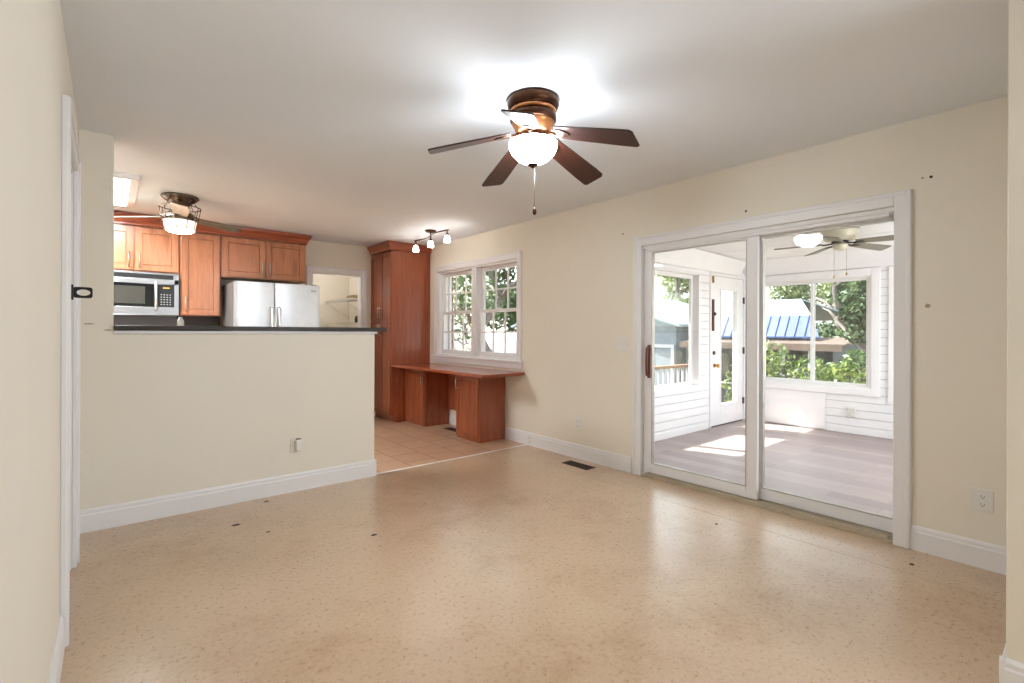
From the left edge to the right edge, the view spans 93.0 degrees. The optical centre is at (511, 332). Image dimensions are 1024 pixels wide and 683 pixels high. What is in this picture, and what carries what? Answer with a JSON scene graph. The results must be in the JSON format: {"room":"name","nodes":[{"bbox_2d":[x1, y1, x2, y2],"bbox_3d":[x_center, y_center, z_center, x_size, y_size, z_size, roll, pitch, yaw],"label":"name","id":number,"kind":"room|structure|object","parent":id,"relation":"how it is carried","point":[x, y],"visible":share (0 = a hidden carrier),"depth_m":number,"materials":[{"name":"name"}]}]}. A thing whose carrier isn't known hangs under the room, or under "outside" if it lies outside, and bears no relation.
{"room":"empty living room","nodes":[
{"label":"empty living room","id":0,"kind":"room"},
{"bbox_2d":[0,0,78,682],"bbox_3d":[-0.390,0.002,0.158,0.120,2.440,7.342,0,0,-40],"label":"wall","id":1,"kind":"structure","parent":0,"point":[35,74],"depth_m":1.12,"materials":[{"name":"paint"}]},
{"bbox_2d":[48,614,64,682],"bbox_3d":[0.109,1.155,-0.342,0.015,0.138,5.730,0,0,-40],"label":"baseboard","id":2,"kind":"structure","parent":1,"relation":"attached to","point":[59,646],"depth_m":1.69,"materials":[{"name":"white paint"}]},
{"bbox_2d":[60,94,80,646],"bbox_3d":[-2.011,0.149,2.220,0.027,2.133,0.911,0,0,-40],"label":"trim","id":3,"kind":"structure","parent":1,"relation":"attached to","point":[70,152],"depth_m":1.88,"materials":[{"name":"white paint"}]},
{"bbox_2d":[71,284,92,299],"bbox_3d":[-1.724,-0.160,1.948,0.064,0.060,0.040,0,0,-40],"label":"strike plate","id":4,"kind":"object","parent":3,"relation":"attached to","point":[74,290],"depth_m":1.94,"materials":[{"name":"black metal"}]},
{"bbox_2d":[70,165,72,569],"bbox_3d":[-2.067,0.193,2.174,0.113,2.045,0.735,0,0,-40],"label":"door","id":5,"kind":"structure","parent":1,"relation":"in","point":[71,165],"depth_m":2.48,"materials":[{"name":"white paint"}]},
{"bbox_2d":[79,129,374,509],"bbox_3d":[-1.930,-0.004,3.574,1.884,2.440,0.120,0,0,-40],"label":"wall","id":6,"kind":"structure","parent":0,"point":[161,414],"depth_m":3.31,"materials":[{"name":"paint"}]},
{"bbox_2d":[80,459,374,533],"bbox_3d":[-1.891,1.147,3.523,1.883,0.138,0.015,0,0,-40],"label":"baseboard","id":7,"kind":"structure","parent":6,"relation":"attached to","point":[115,515],"depth_m":3.37,"materials":[{"name":"white paint"}]},
{"bbox_2d":[113,331,376,333],"bbox_3d":[-1.862,0.001,3.636,1.735,0.020,0.152,0,0,-40],"label":"half wall cap","id":8,"kind":"object","parent":6,"relation":"attached to","point":[114,332],"visible":0.89,"depth_m":3.47,"materials":[{"name":"white paint"}]},
{"bbox_2d":[113,325,386,331],"bbox_3d":[-1.913,-0.026,3.764,1.817,0.032,0.450,0,0,-40],"label":"countertop","id":9,"kind":"structure","parent":8,"relation":"on","point":[116,327],"depth_m":3.43,"materials":[{"name":"black stone"}]},
{"bbox_2d":[177,317,183,325],"bbox_3d":[-2.425,-0.078,3.552,0.044,0.067,0.044,0,0,-40],"label":"bottle","id":10,"kind":"object","parent":9,"relation":"on","point":[180,322],"visible":0.96,"depth_m":3.54,"materials":[{"name":"white plastic"}]},
{"bbox_2d":[291,437,301,452],"bbox_3d":[-1.644,0.862,3.707,0.072,0.114,0.044,0,0,-40],"label":"plug","id":11,"kind":"object","parent":6,"relation":"attached to","point":[296,442],"visible":1,"depth_m":3.70,"materials":[{"name":"paint"}]},
{"bbox_2d":[115,223,403,415],"bbox_3d":[-3.627,-0.011,5.744,5.272,2.440,0.110,0,0,-40],"label":"wall","id":12,"kind":"structure","parent":0,"point":[317,253],"depth_m":6.69,"materials":[{"name":"paint"}]},
{"bbox_2d":[114,223,179,273],"bbox_3d":[-3.995,-0.871,5.134,0.772,0.473,0.342,0,0,-40],"label":"upper cabinet","id":13,"kind":"object","parent":12,"relation":"attached to","point":[136,248],"visible":0.68,"depth_m":5.09,"materials":[{"name":"brown wood"}]},
{"bbox_2d":[114,270,178,315],"bbox_3d":[-3.983,-0.406,5.115,0.762,0.447,0.390,0,0,-40],"label":"microwave","id":14,"kind":"object","parent":13,"relation":"attached to","point":[136,293],"visible":0.74,"depth_m":5.07,"materials":[{"name":"silver metal"}]},
{"bbox_2d":[113,315,193,330],"bbox_3d":[-4.219,0.061,5.171,1.930,0.492,0.011,0,0,-40],"label":"backsplash","id":15,"kind":"structure","parent":12,"relation":"attached to","point":[118,319],"depth_m":5.32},
{"bbox_2d":[177,316,219,325],"bbox_3d":[-3.637,0.064,5.644,0.430,0.490,0.006,0,0,-40],"label":"backsplash","id":16,"kind":"structure","parent":12,"relation":"attached to","point":[188,321],"depth_m":5.66,"materials":[{"name":"black stone"}]},
{"bbox_2d":[179,233,220,316],"bbox_3d":[-3.549,-0.644,5.506,0.384,0.923,0.342,0,0,-40],"label":"upper cabinet","id":17,"kind":"object","parent":12,"relation":"attached to","point":[199,253],"visible":0.88,"depth_m":5.40,"materials":[{"name":"brown wood"}]},
{"bbox_2d":[220,236,304,283],"bbox_3d":[-3.041,-0.867,5.928,0.926,0.473,0.342,0,0,-40],"label":"upper cabinet","id":18,"kind":"object","parent":12,"relation":"attached to","point":[244,259],"visible":0.98,"depth_m":5.80,"materials":[{"name":"brown wood"}]},
{"bbox_2d":[114,211,311,245],"bbox_3d":[-3.734,-1.164,5.332,2.875,0.112,0.370,0,0,-40],"label":"crown molding","id":19,"kind":"structure","parent":18,"relation":"attached to","point":[253,233],"depth_m":5.60,"materials":[{"name":"brown wood"}]},
{"bbox_2d":[306,265,366,331],"bbox_3d":[-2.442,0.201,6.732,0.690,2.025,0.109,0,0,-40],"label":"door frame","id":20,"kind":"structure","parent":12,"relation":"attached to","point":[325,273],"depth_m":6.91,"materials":[{"name":"white paint"}]},
{"bbox_2d":[313,274,348,331],"bbox_3d":[-3.200,-0.009,7.810,1.972,2.440,0.100,0,0,-40],"label":"wall","id":21,"kind":"structure","parent":0,"point":[332,287],"depth_m":7.96,"materials":[{"name":"paint"}]},
{"bbox_2d":[349,276,357,331],"bbox_3d":[-2.309,-0.006,7.699,0.100,2.440,1.210,0,0,-40],"label":"wall","id":22,"kind":"structure","parent":0,"point":[353,281],"depth_m":7.98,"materials":[{"name":"paint"}]},
{"bbox_2d":[326,322,357,331],"bbox_3d":[-2.586,0.002,7.654,0.387,0.303,0.922,0,0,-40],"label":"wire shelf","id":23,"kind":"object","parent":22,"relation":"attached to","point":[341,323],"visible":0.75,"depth_m":7.75,"materials":[{"name":"white metal"}]},
{"bbox_2d":[327,298,357,319],"bbox_3d":[-2.585,-0.358,7.654,0.387,0.303,0.922,0,0,-40],"label":"wire shelf","id":24,"kind":"object","parent":22,"relation":"attached to","point":[347,300],"visible":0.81,"depth_m":7.69,"materials":[{"name":"white metal"}]},
{"bbox_2d":[347,295,357,297],"bbox_3d":[-2.462,-0.543,7.603,0.180,0.064,0.260,0,0,-40],"label":"folded cloth","id":25,"kind":"object","parent":24,"relation":"on","point":[349,296],"visible":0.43,"depth_m":7.49,"materials":[{"name":"beige fabric"}]},
{"bbox_2d":[452,277,452,349],"bbox_3d":[-0.824,0.570,6.823,0.115,3.900,4.860,0,0,-40],"label":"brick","id":26,"kind":"object","parent":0,"point":[452,277],"depth_m":6.94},
{"bbox_2d":[60,416,1005,682],"bbox_3d":[0.472,1.285,3.585,8.820,0.120,11.500,0,0,-40],"label":"floor","id":27,"kind":"structure","parent":0,"point":[511,565],"depth_m":2.37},
{"bbox_2d":[222,280,319,326],"bbox_3d":[-2.849,0.311,5.767,0.910,1.762,0.801,0,0,-40],"label":"refrigerator","id":28,"kind":"object","parent":27,"relation":"on","point":[244,303],"visible":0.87,"depth_m":5.48,"materials":[{"name":"silver metal"}]},
{"bbox_2d":[371,250,429,421],"bbox_3d":[-1.613,0.057,6.938,0.642,2.320,0.628,0,0,-40],"label":"pantry cabinet","id":29,"kind":"object","parent":27,"relation":"on","point":[400,281],"visible":0.93,"depth_m":6.69,"materials":[{"name":"red wood"}]},
{"bbox_2d":[367,240,431,254],"bbox_3d":[-1.599,-1.161,6.905,0.669,0.112,0.683,0,0,-40],"label":"crown molding","id":30,"kind":"structure","parent":29,"relation":"attached to","point":[387,245],"depth_m":6.65,"materials":[{"name":"brown wood"}]},
{"bbox_2d":[405,369,448,426],"bbox_3d":[-1.168,0.844,6.555,0.412,0.750,0.527,0,0,-40],"label":"pedestal","id":31,"kind":"object","parent":27,"relation":"on","point":[426,393],"visible":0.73,"depth_m":6.38,"materials":[{"name":"red wood"}]},
{"bbox_2d":[392,363,524,377],"bbox_3d":[-0.738,0.451,5.926,0.590,0.035,2.043,0,0,-40],"label":"countertop","id":32,"kind":"structure","parent":31,"relation":"on","point":[476,372],"depth_m":5.59,"materials":[{"name":"brown wood"}]},
{"bbox_2d":[448,374,455,409],"bbox_3d":[-0.608,0.747,6.196,0.013,0.548,0.734,0,0,-40],"label":"panel","id":33,"kind":"object","parent":32,"relation":"attached to","point":[451,378],"visible":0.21,"depth_m":6.42,"materials":[{"name":"red wood"}]},
{"bbox_2d":[444,427,455,431],"bbox_3d":[-0.727,1.218,6.073,0.110,0.005,0.300,0,0,-40],"label":"floor vent","id":34,"kind":"object","parent":27,"relation":"in","point":[449,428],"visible":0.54,"depth_m":6.09,"materials":[{"name":"brown metal"}]},
{"bbox_2d":[376,444,526,473],"bbox_3d":[-0.504,1.265,4.730,1.760,0.093,0.020,0,0,-40],"label":"threshold","id":35,"kind":"object","parent":27,"relation":"on","point":[525,444],"depth_m":4.62,"materials":[{"name":"white paint"}]},
{"bbox_2d":[455,375,504,442],"bbox_3d":[-0.382,0.847,5.611,0.412,0.750,0.450,0,0,-40],"label":"pedestal","id":36,"kind":"object","parent":27,"relation":"on","point":[480,402],"visible":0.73,"depth_m":5.46,"materials":[{"name":"red wood"}]},
{"bbox_2d":[562,460,595,469],"bbox_3d":[0.611,1.223,4.474,0.125,0.005,0.310,0,0,-40],"label":"floor vent","id":37,"kind":"object","parent":27,"relation":"in","point":[571,463],"visible":1,"depth_m":4.46,"materials":[{"name":"brown metal"}]},
{"bbox_2d":[60,0,1007,246],"bbox_3d":[-0.848,-1.280,2.478,5.460,0.120,11.500,0,0,-40],"label":"ceiling","id":38,"kind":"structure","parent":0,"point":[320,119],"depth_m":2.44,"materials":[{"name":"paint"}]},
{"bbox_2d":[114,172,139,208],"bbox_3d":[-3.552,-1.212,4.039,0.680,0.034,1.160,0,0,-40],"label":"recessed light","id":39,"kind":"object","parent":38,"relation":"in","point":[126,186],"visible":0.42,"depth_m":4.08,"materials":[{"name":"white paint"}]},
{"bbox_2d":[114,178,128,205],"bbox_3d":[-3.552,-1.210,4.039,0.556,0.016,1.036,0,0,-40],"label":"diffuser","id":40,"kind":"object","parent":39,"relation":"attached to","point":[121,186],"depth_m":4.17,"materials":[{"name":"white"}]},
{"bbox_2d":[114,192,241,233],"bbox_3d":[-2.923,-1.063,4.323,1.045,0.327,0.955,0,0,-40],"label":"ceiling fan","id":41,"kind":"object","parent":38,"relation":"hanging from","point":[178,220],"visible":1,"depth_m":4.32,"materials":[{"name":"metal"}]},
{"bbox_2d":[413,229,449,251],"bbox_3d":[-0.975,-1.121,5.820,0.140,0.198,0.876,0,0,-40],"label":"track light","id":42,"kind":"object","parent":38,"relation":"attached to","point":[447,238],"visible":1,"depth_m":5.79,"materials":[{"name":"brown metal"}]},
{"bbox_2d":[428,87,639,214],"bbox_3d":[0.121,-0.916,2.569,1.032,0.599,1.057,0,0,-40],"label":"ceiling fan","id":43,"kind":"object","parent":38,"relation":"hanging from","point":[532,111],"visible":1,"depth_m":2.46,"materials":[{"name":"brown metal"}]},
{"bbox_2d":[654,263,745,434],"bbox_3d":[2.066,0.111,5.935,3.170,2.240,0.120,0,0,-40],"label":"wall","id":44,"kind":"structure","parent":0,"point":[682,409],"depth_m":6.05,"materials":[{"name":"white paint"}]},
{"bbox_2d":[654,264,699,394],"bbox_3d":[1.794,-0.030,5.699,1.354,1.470,0.134,0,0,-40],"label":"window","id":45,"kind":"structure","parent":44,"relation":"in","point":[693,276],"depth_m":6.08,"materials":[{"name":"white paint"}]},
{"bbox_2d":[654,423,707,441],"bbox_3d":[1.697,1.192,5.545,2.090,0.075,0.012,0,0,-40],"label":"baseboard","id":46,"kind":"structure","parent":44,"relation":"attached to","point":[682,431],"depth_m":5.80,"materials":[{"name":"white paint"}]},
{"bbox_2d":[655,248,745,275],"bbox_3d":[2.058,-0.908,5.762,2.910,0.247,0.128,0,0,-40],"label":"crown molding","id":47,"kind":"structure","parent":44,"relation":"attached to","point":[692,258],"depth_m":5.97,"materials":[{"name":"white paint"}]},
{"bbox_2d":[708,272,744,427],"bbox_3d":[2.896,0.232,6.579,0.960,2.005,0.188,0,0,-40],"label":"door","id":48,"kind":"structure","parent":44,"relation":"in","point":[734,410],"depth_m":6.54,"materials":[{"name":"white paint"}]},
{"bbox_2d":[411,96,1007,546],"bbox_3d":[1.193,0.058,4.180,0.138,2.540,11.500,0,0,-40],"label":"wall","id":49,"kind":"structure","parent":0,"point":[577,263],"depth_m":2.92,"materials":[{"name":"paint"}]},
{"bbox_2d":[449,413,455,424],"bbox_3d":[-0.599,1.152,6.209,0.015,0.138,0.725,0,0,-40],"label":"baseboard","id":50,"kind":"structure","parent":49,"relation":"attached to","point":[452,418],"depth_m":6.42,"materials":[{"name":"white paint"}]},
{"bbox_2d":[432,259,522,369],"bbox_3d":[-0.424,-0.207,6.128,0.233,1.243,1.895,0,0,-40],"label":"window","id":51,"kind":"structure","parent":49,"relation":"in","point":[478,356],"depth_m":6.08,"materials":[{"name":"white paint"}]},
{"bbox_2d":[434,250,521,360],"bbox_3d":[-0.489,-0.298,6.074,0.027,1.222,1.855,0,0,-40],"label":"trim","id":52,"kind":"structure","parent":49,"relation":"attached to","point":[517,255],"depth_m":5.65,"materials":[{"name":"white paint"}]},
{"bbox_2d":[505,427,631,472],"bbox_3d":[0.484,1.156,4.908,0.015,0.138,1.740,0,0,-40],"label":"baseboard","id":53,"kind":"structure","parent":49,"relation":"attached to","point":[621,462],"depth_m":4.75,"materials":[{"name":"white paint"}]},
{"bbox_2d":[575,417,580,429],"bbox_3d":[0.638,0.887,4.726,0.009,0.116,0.074,0,0,-40],"label":"electrical outlet","id":54,"kind":"object","parent":49,"relation":"attached to","point":[577,420],"visible":1,"depth_m":4.72,"materials":[{"name":"white plastic"}]},
{"bbox_2d":[617,338,627,350],"bbox_3d":[0.979,0.105,4.315,0.016,0.116,0.116,0,0,-40],"label":"light switch","id":55,"kind":"object","parent":49,"relation":"attached to","point":[622,343],"visible":1,"depth_m":4.32,"materials":[{"name":"white plastic"}]},
{"bbox_2d":[642,207,893,543],"bbox_3d":[1.715,0.247,3.533,0.182,1.965,1.794,0,0,-40],"label":"door","id":56,"kind":"structure","parent":49,"relation":"in","point":[754,492],"depth_m":3.48,"materials":[{"name":"white paint"}]},
{"bbox_2d":[632,189,912,548],"bbox_3d":[1.661,0.206,3.488,0.027,2.047,1.899,0,0,-40],"label":"trim","id":57,"kind":"structure","parent":49,"relation":"attached to","point":[902,201],"depth_m":2.81,"materials":[{"name":"white paint"}]},
{"bbox_2d":[911,524,1005,574],"bbox_3d":[2.416,1.163,2.586,0.015,0.138,0.470,0,0,-40],"label":"baseboard","id":58,"kind":"structure","parent":49,"relation":"attached to","point":[972,552],"depth_m":2.60,"materials":[{"name":"white paint"}]},
{"bbox_2d":[972,488,992,513],"bbox_3d":[2.460,0.879,2.538,0.009,0.118,0.080,0,0,-40],"label":"electrical outlet","id":59,"kind":"object","parent":49,"relation":"attached to","point":[982,500],"visible":1,"depth_m":2.54,"materials":[{"name":"white plastic"}]},
{"bbox_2d":[978,501,986,507],"bbox_3d":[2.458,0.900,2.536,0.003,0.034,0.034,0,0,-40],"label":"receptacle","id":60,"kind":"object","parent":59,"relation":"attached to","point":[981,504],"depth_m":2.54,"materials":[{"name":"white plastic"}]},
{"bbox_2d":[978,493,986,499],"bbox_3d":[2.458,0.858,2.536,0.003,0.034,0.034,0,0,-40],"label":"receptacle","id":61,"kind":"object","parent":59,"relation":"attached to","point":[981,496],"depth_m":2.54,"materials":[{"name":"white plastic"}]},
{"bbox_2d":[695,222,893,260],"bbox_3d":[3.240,-1.018,4.515,3.414,0.119,3.800,0,0,-40],"label":"ceiling","id":62,"kind":"structure","parent":0,"point":[736,250],"depth_m":5.53,"materials":[{"name":"white paint"}]},
{"bbox_2d":[774,227,893,277],"bbox_3d":[3.212,-0.763,4.719,1.100,0.462,1.100,0,0,-40],"label":"ceiling fan","id":63,"kind":"object","parent":62,"relation":"hanging from","point":[839,239],"visible":0.97,"depth_m":4.68,"materials":[{"name":"beige metal"}]},
{"bbox_2d":[745,265,893,438],"bbox_3d":[4.507,0.130,5.573,0.120,2.220,3.800,0,0,-40],"label":"wall","id":64,"kind":"structure","parent":0,"point":[874,415],"depth_m":5.76,"materials":[{"name":"white paint"}]},
{"bbox_2d":[765,388,824,428],"bbox_3d":[3.635,0.992,6.514,0.011,0.450,0.998,0,0,-40],"label":"panel","id":65,"kind":"object","parent":64,"relation":"attached to","point":[803,408],"visible":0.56,"depth_m":6.39,"materials":[{"name":"white paint"}]},
{"bbox_2d":[742,246,893,276],"bbox_3d":[4.412,-0.868,5.412,0.238,0.186,3.680,0,0,-40],"label":"trim","id":66,"kind":"structure","parent":64,"relation":"attached to","point":[863,258],"depth_m":5.99,"materials":[{"name":"white paint"}]},
{"bbox_2d":[765,267,880,396],"bbox_3d":[3.892,-0.002,6.296,0.142,1.530,1.470,0,0,-40],"label":"window","id":67,"kind":"structure","parent":64,"relation":"in","point":[871,388],"depth_m":5.98,"materials":[{"name":"white paint"}]},
{"bbox_2d":[847,406,855,417],"bbox_3d":[4.115,0.969,5.894,0.066,0.130,0.090,0,0,-40],"label":"outlet","id":68,"kind":"object","parent":64,"relation":"attached to","point":[851,411],"visible":1,"depth_m":5.88,"materials":[{"name":"white plastic"}]},
{"bbox_2d":[888,266,893,402],"bbox_3d":[4.410,0.030,5.580,0.019,1.580,0.135,0,0,-40],"label":"board","id":69,"kind":"object","parent":64,"relation":"attached to","point":[891,269],"visible":0.45,"depth_m":5.61,"materials":[{"name":"white paint"}]},
{"bbox_2d":[1006,0,1023,663],"bbox_3d":[2.169,0.011,1.961,1.201,2.440,0.140,0,0,-40],"label":"wall","id":70,"kind":"structure","parent":0,"point":[1014,505],"depth_m":1.62,"materials":[{"name":"paint"}]},
{"bbox_2d":[568,470,1003,602],"bbox_3d":[1.385,1.228,3.239,0.002,0.001,2.800,0,0,-40],"label":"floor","id":71,"kind":"structure","parent":70,"relation":"attached to","point":[568,470],"depth_m":2.81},
{"bbox_2d":[1000,644,1005,668],"bbox_3d":[2.109,1.162,2.016,1.215,0.138,0.015,0,0,-40],"label":"baseboard","id":72,"kind":"structure","parent":70,"relation":"attached to","point":[1003,660],"depth_m":1.63,"materials":[{"name":"white paint"}]},
{"bbox_2d":[999,655,1023,682],"bbox_3d":[1.692,1.161,1.578,0.015,0.138,0.155,0,0,-40],"label":"baseboard","id":73,"kind":"structure","parent":70,"relation":"attached to","point":[1013,672],"depth_m":1.61,"materials":[{"name":"white paint"}]},
{"bbox_3d":[1.924,2.630,21.125,90.000,0.200,90.000,0,0,-40],"label":"ground","id":74,"kind":"structure","parent":0,"visible":0},
{"bbox_2d":[453,302,461,349],"bbox_3d":[-5.052,-1.944,30.875,5.485,9.022,5.146,0,0,-40],"label":"tree","id":75,"kind":"object","parent":74,"relation":"on","point":[456,347],"visible":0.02,"depth_m":30.87,"materials":[{"name":"green plant"}]},
{"bbox_2d":[453,275,493,350],"bbox_3d":[-1.806,-0.874,21.054,3.713,6.819,2.963,0,0,-8],"label":"tree","id":76,"kind":"object","parent":74,"relation":"on","point":[467,342],"visible":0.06,"depth_m":20.96,"materials":[{"name":"green plant"}]},
{"bbox_2d":[453,271,516,351],"bbox_3d":[-0.564,-0.586,12.740,2.654,6.265,2.864,0,0,-40],"label":"tree","id":77,"kind":"object","parent":74,"relation":"on","point":[501,295],"visible":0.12,"depth_m":12.52,"materials":[{"name":"green plant"}]},
{"bbox_2d":[469,333,515,352],"bbox_3d":[0.156,1.274,17.307,2.030,2.500,3.400,0,0,-40],"label":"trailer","id":78,"kind":"object","parent":74,"relation":"on","point":[498,337],"visible":0.11,"depth_m":16.37,"materials":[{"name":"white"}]},
{"bbox_2d":[486,267,516,330],"bbox_3d":[-0.051,-1.739,27.283,4.578,8.558,4.906,0,0,-40],"label":"tree","id":79,"kind":"object","parent":74,"relation":"on","point":[502,277],"visible":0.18,"depth_m":26.75,"materials":[{"name":"green plant"}]},
{"bbox_2d":[511,299,688,385],"bbox_3d":[4.844,0.551,19.971,6.000,3.980,8.100,0,0,-40],"label":"house","id":80,"kind":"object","parent":74,"relation":"on","point":[671,316],"visible":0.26,"depth_m":15.91,"materials":[{"name":"grey wood"}]},
{"bbox_2d":[654,364,688,385],"bbox_3d":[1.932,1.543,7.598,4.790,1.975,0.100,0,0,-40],"label":"porch railing","id":81,"kind":"object","parent":74,"relation":"on","point":[678,366],"visible":0.08,"depth_m":8.18,"materials":[{"name":"white wood"}]},
{"bbox_2d":[655,275,688,298],"bbox_3d":[11.666,-2.134,32.445,5.413,9.580,4.372,0,0,29],"label":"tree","id":82,"kind":"object","parent":74,"relation":"on","point":[658,279],"visible":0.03,"depth_m":32.50,"materials":[{"name":"green plant"}]},
{"bbox_2d":[657,275,688,303],"bbox_3d":[9.074,-1.735,25.822,3.894,8.623,3.753,0,0,-40],"label":"tree","id":83,"kind":"object","parent":74,"relation":"on","point":[678,293],"visible":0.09,"depth_m":26.19,"materials":[{"name":"green plant"}]},
{"bbox_2d":[721,339,801,402],"bbox_3d":[5.155,1.344,10.048,1.235,2.408,1.413,0,0,-40],"label":"bush","id":84,"kind":"object","parent":74,"relation":"on","point":[781,367],"visible":0.26,"depth_m":9.87,"materials":[{"name":"green plant"}]},
{"bbox_2d":[680,299,860,402],"bbox_3d":[8.550,0.761,14.696,5.850,3.590,4.150,0,0,-40],"label":"house","id":85,"kind":"structure","parent":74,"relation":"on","point":[787,320],"depth_m":13.29,"materials":[{"name":"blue metal"}]},
{"bbox_2d":[769,283,826,303],"bbox_3d":[13.606,-1.417,24.168,3.591,8.037,4.114,0,0,-40],"label":"tree","id":86,"kind":"object","parent":74,"relation":"on","point":[797,291],"visible":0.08,"depth_m":23.54,"materials":[{"name":"green plant"}]},
{"bbox_2d":[787,354,865,383],"bbox_3d":[5.390,1.455,8.348,1.034,2.185,1.348,0,0,-40],"label":"bush","id":87,"kind":"object","parent":74,"relation":"on","point":[833,373],"visible":0.22,"depth_m":8.23,"materials":[{"name":"green plant"}]},
{"bbox_2d":[815,280,865,383],"bbox_3d":[7.304,0.088,10.366,1.458,4.947,1.853,0,0,26],"label":"tree","id":88,"kind":"object","parent":74,"relation":"on","point":[853,305],"visible":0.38,"depth_m":10.20,"materials":[{"name":"green plant"}]},
{"bbox_2d":[815,280,865,337],"bbox_3d":[12.435,-1.458,18.270,3.158,8.084,2.988,0,0,37],"label":"tree","id":89,"kind":"object","parent":74,"relation":"on","point":[835,331],"visible":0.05,"depth_m":18.25,"materials":[{"name":"green plant"}]},
{"bbox_2d":[815,282,865,337],"bbox_3d":[19.262,-1.962,27.820,5.576,9.145,5.026,0,0,-40],"label":"tree","id":90,"kind":"object","parent":74,"relation":"on","point":[825,286],"visible":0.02,"depth_m":27.59,"materials":[{"name":"green plant"}]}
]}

